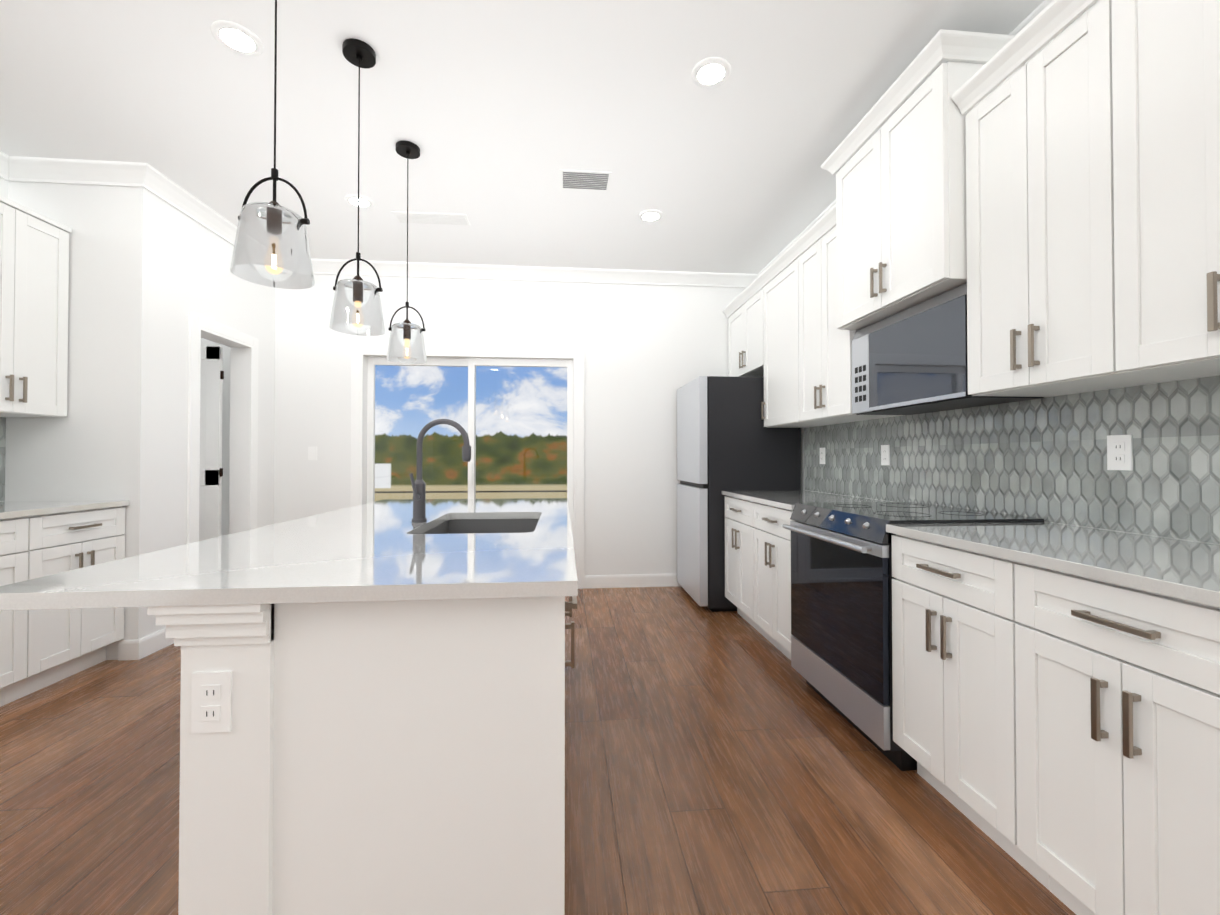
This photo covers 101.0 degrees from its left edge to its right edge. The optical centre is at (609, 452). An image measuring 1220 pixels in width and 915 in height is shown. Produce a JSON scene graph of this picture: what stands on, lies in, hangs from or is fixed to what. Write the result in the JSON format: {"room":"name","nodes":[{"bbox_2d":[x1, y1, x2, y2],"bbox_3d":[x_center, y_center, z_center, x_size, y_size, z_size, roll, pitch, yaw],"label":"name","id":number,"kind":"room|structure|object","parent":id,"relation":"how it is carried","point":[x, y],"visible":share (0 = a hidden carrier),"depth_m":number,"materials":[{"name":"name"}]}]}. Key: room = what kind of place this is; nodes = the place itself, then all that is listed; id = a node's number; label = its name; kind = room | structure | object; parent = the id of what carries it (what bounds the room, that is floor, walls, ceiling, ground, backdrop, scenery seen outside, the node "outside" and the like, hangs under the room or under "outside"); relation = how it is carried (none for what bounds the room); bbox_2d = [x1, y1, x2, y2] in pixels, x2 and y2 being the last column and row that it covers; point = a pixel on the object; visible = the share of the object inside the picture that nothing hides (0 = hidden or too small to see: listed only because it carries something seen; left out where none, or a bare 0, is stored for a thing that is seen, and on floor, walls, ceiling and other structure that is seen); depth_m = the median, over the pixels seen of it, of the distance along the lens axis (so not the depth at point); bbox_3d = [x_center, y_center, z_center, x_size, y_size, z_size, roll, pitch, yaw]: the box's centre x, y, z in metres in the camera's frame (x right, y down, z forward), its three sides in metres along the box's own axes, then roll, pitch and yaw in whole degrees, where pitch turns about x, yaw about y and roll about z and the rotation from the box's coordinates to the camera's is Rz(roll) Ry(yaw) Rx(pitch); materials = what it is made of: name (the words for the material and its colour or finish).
{"room":"kitchen","nodes":[
{"label":"kitchen","id":0,"kind":"room"},
{"bbox_2d":[0,177,7,198],"bbox_3d":[-3.209,-0.268,-0.293,0.140,2.840,6.585,0,-1,-5],"label":"wall","id":1,"kind":"structure","parent":0,"point":[3,187],"depth_m":2.84,"materials":[{"name":"white paint"}]},
{"bbox_2d":[0,417,5,500],"bbox_3d":[-3.314,0.022,1.672,0.008,0.472,2.355,0,-1,-5],"label":"backsplash","id":2,"kind":"structure","parent":1,"relation":"attached to","point":[2,452],"depth_m":2.83,"materials":[{"name":"tile"}]},
{"bbox_2d":[0,151,15,181],"bbox_3d":[-3.096,-1.636,-0.338,0.075,0.105,6.445,0,-1,-5],"label":"crown molding","id":3,"kind":"structure","parent":1,"relation":"attached to","point":[3,157],"depth_m":2.81,"materials":[{"name":"white paint"}]},
{"bbox_2d":[0,195,71,416],"bbox_3d":[-3.231,-0.748,2.551,0.325,1.085,0.632,0,-1,-5],"label":"upper cabinet","id":4,"kind":"object","parent":1,"relation":"attached to","point":[34,265],"visible":1,"depth_m":2.68,"materials":[{"name":"white paint"}]},
{"bbox_2d":[5,181,116,659],"bbox_3d":[-3.150,-0.231,2.948,0.570,2.840,0.140,0,-1,-5],"label":"wall","id":5,"kind":"structure","parent":0,"point":[70,457],"depth_m":2.89,"materials":[{"name":"white paint"}]},
{"bbox_2d":[8,156,131,186],"bbox_3d":[-3.035,-1.600,2.865,0.600,0.105,0.075,0,-1,-5],"label":"crown molding","id":6,"kind":"structure","parent":5,"relation":"attached to","point":[100,172],"depth_m":2.86,"materials":[{"name":"white paint"}]},
{"bbox_2d":[112,186,275,659],"bbox_3d":[-2.852,-0.224,3.585,0.140,2.840,1.355,0,-1,-5],"label":"wall","id":7,"kind":"structure","parent":0,"point":[173,264],"depth_m":3.08,"materials":[{"name":"white paint"}]},
{"bbox_2d":[132,628,173,659],"bbox_3d":[-2.731,1.134,3.078,0.019,0.112,0.379,0,-1,-5],"label":"baseboard","id":8,"kind":"structure","parent":7,"relation":"attached to","point":[141,648],"depth_m":2.96,"materials":[{"name":"white paint"}]},
{"bbox_2d":[124,162,279,271],"bbox_3d":[-2.737,-1.592,3.528,0.075,0.105,1.340,0,-1,-5],"label":"crown molding","id":9,"kind":"structure","parent":7,"relation":"attached to","point":[140,174],"depth_m":3.15,"materials":[{"name":"white paint"}]},
{"bbox_2d":[199,346,223,540],"bbox_3d":[-3.272,0.185,3.849,0.572,2.007,0.035,0,-1,-5],"label":"door leaf","id":10,"kind":"structure","parent":7,"relation":"in","point":[211,468],"depth_m":3.86,"materials":[{"name":"white paint"}]},
{"bbox_2d":[187,313,258,543],"bbox_3d":[-2.849,0.141,3.634,0.156,2.110,0.730,0,-1,-5],"label":"door frame","id":11,"kind":"structure","parent":7,"relation":"attached to","point":[243,465],"depth_m":3.90,"materials":[{"name":"white paint"}]},
{"bbox_2d":[201,273,761,575],"bbox_3d":[-1.404,-0.214,4.469,5.925,2.840,0.140,0,-1,-5],"label":"wall","id":12,"kind":"structure","parent":0,"point":[650,351],"depth_m":4.50,"materials":[{"name":"white paint"}]},
{"bbox_2d":[308,447,316,459],"bbox_3d":[-2.534,0.004,4.286,0.072,0.116,0.012,0,-1,-5],"label":"light switch","id":13,"kind":"object","parent":12,"relation":"attached to","point":[312,453],"visible":1,"depth_m":4.29,"materials":[{"name":"white plastic"}]},
{"bbox_2d":[350,343,583,588],"bbox_3d":[-1.231,0.133,4.473,2.000,2.145,0.156,0,-1,-5],"label":"door frame","id":14,"kind":"structure","parent":12,"relation":"attached to","point":[366,359],"depth_m":4.45,"materials":[{"name":"white paint"}]},
{"bbox_2d":[374,365,566,499],"bbox_3d":[-1.233,0.158,4.490,1.696,1.870,0.050,0,-1,-5],"label":"window glass","id":15,"kind":"structure","parent":12,"relation":"in","point":[476,430],"depth_m":4.49,"materials":[{"name":"clear glass"}]},
{"bbox_2d":[276,259,755,287],"bbox_3d":[-0.759,-1.582,4.436,4.180,0.105,0.075,0,-1,-5],"label":"crown molding","id":16,"kind":"structure","parent":12,"relation":"attached to","point":[320,266],"depth_m":4.44,"materials":[{"name":"white paint"}]},
{"bbox_2d":[584,574,680,588],"bbox_3d":[0.577,1.151,4.558,1.620,0.112,0.014,0,-1,-5],"label":"baseboard","id":17,"kind":"structure","parent":12,"relation":"attached to","point":[635,580],"depth_m":4.52,"materials":[{"name":"white paint"}]},
{"bbox_2d":[0,0,1043,273],"bbox_3d":[-1.041,-1.728,0.532,5.925,0.100,8.080,0,-1,-5],"label":"ceiling","id":18,"kind":"structure","parent":0,"point":[500,114],"depth_m":2.43,"materials":[{"name":"white paint"}]},
{"bbox_2d":[211,20,263,56],"bbox_3d":[-1.491,-1.656,2.016,0.170,0.010,0.170,0,-1,-5],"label":"recessed light","id":19,"kind":"object","parent":18,"relation":"in","point":[237,38],"visible":0.98,"depth_m":2.01,"materials":[{"name":"white paint"}]},
{"bbox_2d":[230,0,314,288],"bbox_3d":[-0.980,-1.089,1.474,0.206,1.155,0.206,0,-1,-5],"label":"pendant light","id":20,"kind":"object","parent":18,"relation":"hanging from","point":[273,247],"visible":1,"depth_m":1.44,"materials":[{"name":"clear glass"}]},
{"bbox_2d":[329,38,384,335],"bbox_3d":[-1.035,-1.083,2.072,0.206,1.155,0.206,0,-1,-5],"label":"pendant light","id":21,"kind":"object","parent":18,"relation":"hanging from","point":[359,53],"visible":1,"depth_m":2.05,"materials":[{"name":"clear glass"}]},
{"bbox_2d":[345,194,373,207],"bbox_3d":[-1.638,-1.642,3.288,0.170,0.010,0.170,0,-1,-5],"label":"recessed light","id":22,"kind":"object","parent":18,"relation":"in","point":[352,200],"visible":0.94,"depth_m":3.28,"materials":[{"name":"white paint"}]},
{"bbox_2d":[386,141,426,363],"bbox_3d":[-1.094,-1.075,2.719,0.206,1.155,0.206,0,-1,-5],"label":"pendant light","id":23,"kind":"object","parent":18,"relation":"hanging from","point":[407,150],"visible":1,"depth_m":2.70,"materials":[{"name":"clear glass"}]},
{"bbox_2d":[391,211,469,225],"bbox_3d":[-1.248,-1.640,3.525,0.500,0.008,0.160,0,-1,-5],"label":"ceiling vent","id":24,"kind":"object","parent":18,"relation":"in","point":[434,218],"visible":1,"depth_m":3.51,"materials":[{"name":"white metal"}]},
{"bbox_2d":[560,169,611,190],"bbox_3d":[-0.149,-1.645,3.043,0.300,0.008,0.200,0,-1,-5],"label":"ceiling vent","id":25,"kind":"object","parent":18,"relation":"in","point":[585,180],"visible":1,"depth_m":3.03,"materials":[{"name":"white metal"}]},
{"bbox_2d":[638,209,662,221],"bbox_3d":[0.282,-1.640,3.484,0.170,0.010,0.170,0,-1,-5],"label":"recessed light","id":26,"kind":"object","parent":18,"relation":"in","point":[651,215],"visible":0.98,"depth_m":3.47,"materials":[{"name":"white paint"}]},
{"bbox_2d":[691,57,730,87],"bbox_3d":[0.441,-1.654,2.193,0.170,0.010,0.170,0,-1,-5],"label":"recessed light","id":27,"kind":"object","parent":18,"relation":"in","point":[709,72],"visible":1,"depth_m":2.18,"materials":[{"name":"white paint"}]},
{"bbox_2d":[0,586,1075,914],"bbox_3d":[-1.041,1.211,0.499,5.925,0.100,8.080,0,-1,-5],"label":"floor","id":28,"kind":"structure","parent":0,"point":[726,764],"depth_m":1.73,"materials":[{"name":"brown wood"}]},
{"bbox_2d":[0,516,47,706],"bbox_3d":[-3.028,0.736,2.039,0.630,0.886,0.730,0,-1,-5],"label":"base cabinet","id":29,"kind":"object","parent":28,"relation":"on","point":[40,649],"depth_m":2.36,"materials":[{"name":"white paint"}]},
{"bbox_2d":[48,504,129,685],"bbox_3d":[-3.077,0.742,2.574,0.630,0.886,0.585,0,-1,-5],"label":"base cabinet","id":30,"kind":"object","parent":28,"relation":"on","point":[78,639],"depth_m":2.65,"materials":[{"name":"white paint"}]},
{"bbox_2d":[0,500,129,519],"bbox_3d":[-2.988,0.274,1.694,0.654,0.030,2.364,0,-1,-5],"label":"countertop","id":31,"kind":"structure","parent":30,"relation":"on","point":[9,510],"depth_m":2.58,"materials":[{"name":"white stone"}]},
{"bbox_2d":[132,502,577,914],"bbox_3d":[-0.549,0.735,1.986,0.794,0.886,2.068,0,-1,-5],"label":"kitchen island","id":32,"kind":"object","parent":28,"relation":"on","point":[372,708],"depth_m":1.00,"materials":[{"name":"white paint"}]},
{"bbox_2d":[0,498,577,609],"bbox_3d":[-0.699,0.277,1.977,1.085,0.030,2.080,0,-1,-5],"label":"island countertop","id":33,"kind":"structure","parent":32,"relation":"on","point":[376,547],"depth_m":1.17,"materials":[{"name":"white stone"}]},
{"bbox_2d":[409,419,470,521],"bbox_3d":[-0.642,0.065,1.907,0.220,0.392,0.088,0,-1,-5],"label":"faucet","id":34,"kind":"object","parent":33,"relation":"on","point":[419,497],"visible":1,"depth_m":1.91,"materials":[{"name":"grey metal"}]},
{"bbox_2d":[420,514,535,533],"bbox_3d":[-0.482,0.401,1.935,0.426,0.242,0.656,0,-1,-5],"label":"sink","id":35,"kind":"object","parent":33,"relation":"in","point":[458,521],"depth_m":2.25,"materials":[{"name":"grey metal"}]},
{"bbox_2d":[722,494,745,619],"bbox_3d":[1.199,0.752,3.477,0.630,0.886,0.632,0,-1,-5],"label":"base cabinet","id":36,"kind":"object","parent":28,"relation":"on","point":[735,509],"depth_m":3.50,"materials":[{"name":"white paint"}]},
{"bbox_2d":[677,376,800,611],"bbox_3d":[1.030,0.308,4.182,0.790,1.790,0.763,0,-1,-5],"label":"fridge","id":37,"kind":"object","parent":28,"relation":"on","point":[727,440],"visible":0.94,"depth_m":3.80,"materials":[{"name":"grey metal"}]},
{"bbox_2d":[746,502,793,659],"bbox_3d":[1.246,0.746,2.960,0.630,0.886,0.646,0,-1,-5],"label":"base cabinet","id":38,"kind":"object","parent":28,"relation":"on","point":[768,544],"depth_m":2.94,"materials":[{"name":"white paint"}]},
{"bbox_2d":[722,490,885,509],"bbox_3d":[1.213,0.291,3.222,0.650,0.030,1.164,0,-1,-5],"label":"countertop","id":39,"kind":"structure","parent":38,"relation":"on","point":[784,499],"depth_m":3.11,"materials":[{"name":"white stone"}]},
{"bbox_2d":[782,502,1043,770],"bbox_3d":[1.264,0.717,2.252,0.712,0.928,0.754,0,-1,-5],"label":"range","id":40,"kind":"object","parent":28,"relation":"on","point":[841,607],"visible":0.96,"depth_m":2.09,"materials":[{"name":"grey"}]},
{"bbox_2d":[892,534,985,833],"bbox_3d":[1.372,0.731,1.592,0.630,0.886,0.566,0,-1,-5],"label":"base cabinet","id":41,"kind":"object","parent":28,"relation":"on","point":[939,592],"depth_m":1.60,"materials":[{"name":"white paint"}]},
{"bbox_2d":[986,558,1219,914],"bbox_3d":[1.416,0.726,1.111,0.630,0.886,0.640,0,-1,-5],"label":"base cabinet","id":42,"kind":"object","parent":28,"relation":"on","point":[1056,707],"depth_m":1.12,"materials":[{"name":"white paint"}]},
{"bbox_2d":[886,522,1219,609],"bbox_3d":[1.407,0.268,1.103,0.650,0.030,1.556,0,-1,-5],"label":"countertop","id":43,"kind":"structure","parent":42,"relation":"on","point":[1180,570],"depth_m":1.30,"materials":[{"name":"white stone"}]},
{"bbox_2d":[762,0,1219,544],"bbox_3d":[1.839,-0.256,0.780,0.140,2.840,8.080,0,-1,-5],"label":"wall","id":44,"kind":"structure","parent":0,"point":[802,458],"depth_m":3.68,"materials":[{"name":"white paint"}]},
{"bbox_2d":[727,288,758,376],"bbox_3d":[1.285,-0.952,4.235,0.325,0.590,0.813,0,-1,-5],"label":"upper cabinet","id":45,"kind":"object","parent":44,"relation":"attached to","point":[743,326],"depth_m":4.21,"materials":[{"name":"white paint"}]},
{"bbox_2d":[759,260,829,427],"bbox_3d":[1.348,-0.725,3.540,0.325,1.061,0.697,0,-1,-5],"label":"upper cabinet","id":46,"kind":"object","parent":44,"relation":"attached to","point":[775,298],"depth_m":3.59,"materials":[{"name":"white paint"}]},
{"bbox_2d":[791,228,900,423],"bbox_3d":[1.399,-0.731,2.991,0.325,1.061,0.646,0,-1,-5],"label":"upper cabinet","id":47,"kind":"object","parent":44,"relation":"attached to","point":[821,358],"depth_m":3.00,"materials":[{"name":"white paint"}]},
{"bbox_2d":[756,0,1052,277],"bbox_3d":[1.732,-1.623,0.785,0.075,0.105,7.800,0,-1,-5],"label":"crown molding","id":48,"kind":"structure","parent":44,"relation":"attached to","point":[1045,3],"depth_m":3.30,"materials":[{"name":"white paint"}]},
{"bbox_2d":[831,36,1034,331],"bbox_3d":[1.424,-1.098,2.287,0.405,0.894,0.756,0,-1,-5],"label":"upper cabinet","id":49,"kind":"object","parent":44,"relation":"attached to","point":[897,213],"depth_m":2.09,"materials":[{"name":"white paint"}]},
{"bbox_2d":[852,283,1043,414],"bbox_3d":[1.463,-0.425,2.284,0.323,0.440,0.752,0,-1,-5],"label":"microwave","id":50,"kind":"object","parent":49,"relation":"attached to","point":[911,360],"visible":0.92,"depth_m":2.17,"materials":[{"name":"silver metal"}]},
{"bbox_2d":[804,375,1219,543],"bbox_3d":[1.642,0.027,2.103,0.008,0.472,3.477,0,-1,-5],"label":"backsplash","id":51,"kind":"structure","parent":44,"relation":"attached to","point":[1045,458],"depth_m":1.87,"materials":[{"name":"tile"}]},
{"bbox_2d":[820,448,824,463],"bbox_3d":[1.500,0.021,3.557,0.008,0.116,0.072,0,-1,-5],"label":"electrical outlet","id":52,"kind":"object","parent":51,"relation":"attached to","point":[822,455],"visible":1,"depth_m":3.55,"materials":[{"name":"white plastic"}]},
{"bbox_2d":[881,445,889,464],"bbox_3d":[1.565,0.013,2.860,0.008,0.116,0.072,0,-1,-5],"label":"electrical outlet","id":53,"kind":"object","parent":51,"relation":"attached to","point":[885,454],"visible":1,"depth_m":2.85,"materials":[{"name":"white plastic"}]},
{"bbox_2d":[1107,435,1132,470],"bbox_3d":[1.675,-0.001,1.655,0.008,0.116,0.072,0,-1,-5],"label":"electrical outlet","id":54,"kind":"object","parent":51,"relation":"attached to","point":[1119,453],"visible":1,"depth_m":1.65,"materials":[{"name":"white plastic"}]},
{"bbox_2d":[959,8,1142,396],"bbox_3d":[1.524,-0.746,1.623,0.325,1.061,0.566,0,-1,-5],"label":"upper cabinet","id":55,"kind":"object","parent":44,"relation":"attached to","point":[1044,194],"depth_m":1.65,"materials":[{"name":"white paint"}]},
{"bbox_2d":[1079,0,1219,383],"bbox_3d":[1.568,-0.752,1.142,0.325,1.061,0.640,0,-1,-5],"label":"upper cabinet","id":56,"kind":"object","parent":44,"relation":"attached to","point":[1149,70],"depth_m":1.31,"materials":[{"name":"white paint"}]},
{"label":"outside","id":57,"kind":"structure","parent":0,"visible":0},
{"bbox_2d":[375,365,566,500],"bbox_3d":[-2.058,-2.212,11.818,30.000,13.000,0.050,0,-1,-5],"label":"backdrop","id":58,"kind":"structure","parent":57,"point":[458,385],"depth_m":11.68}
]}

